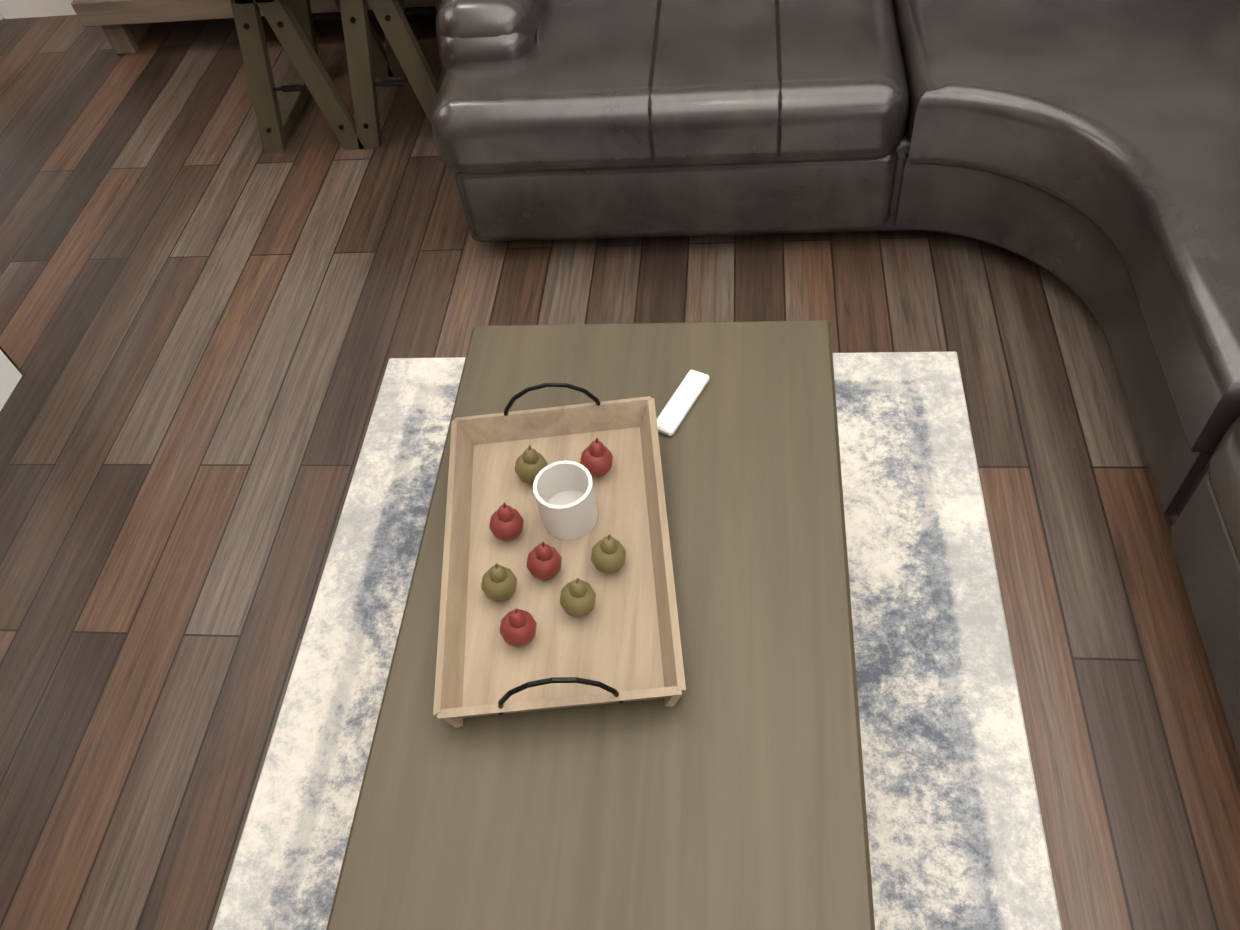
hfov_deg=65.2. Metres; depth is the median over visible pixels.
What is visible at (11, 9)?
baseboard
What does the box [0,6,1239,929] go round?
floor
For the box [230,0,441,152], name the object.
end table
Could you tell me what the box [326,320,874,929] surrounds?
coffee table
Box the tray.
[433,383,685,727]
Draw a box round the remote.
[656,370,709,435]
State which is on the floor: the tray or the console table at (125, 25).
the console table at (125, 25)
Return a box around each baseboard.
[0,0,76,18]
[0,350,21,410]
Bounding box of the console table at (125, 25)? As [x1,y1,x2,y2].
[71,0,433,53]
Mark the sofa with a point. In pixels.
(1087, 152)
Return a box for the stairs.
[0,346,17,369]
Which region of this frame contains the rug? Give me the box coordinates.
[213,352,1061,929]
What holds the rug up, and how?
on the floor
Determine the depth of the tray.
1.50 m
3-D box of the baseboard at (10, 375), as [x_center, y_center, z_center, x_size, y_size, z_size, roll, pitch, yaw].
[-1.651,0.101,2.237,0.018,0.150,0.975,0,52,7]
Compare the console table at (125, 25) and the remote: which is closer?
the remote
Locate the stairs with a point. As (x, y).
(9, 358)
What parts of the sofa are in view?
arm, switch panel, seat, seat corner, seat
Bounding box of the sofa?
[431,0,1239,760]

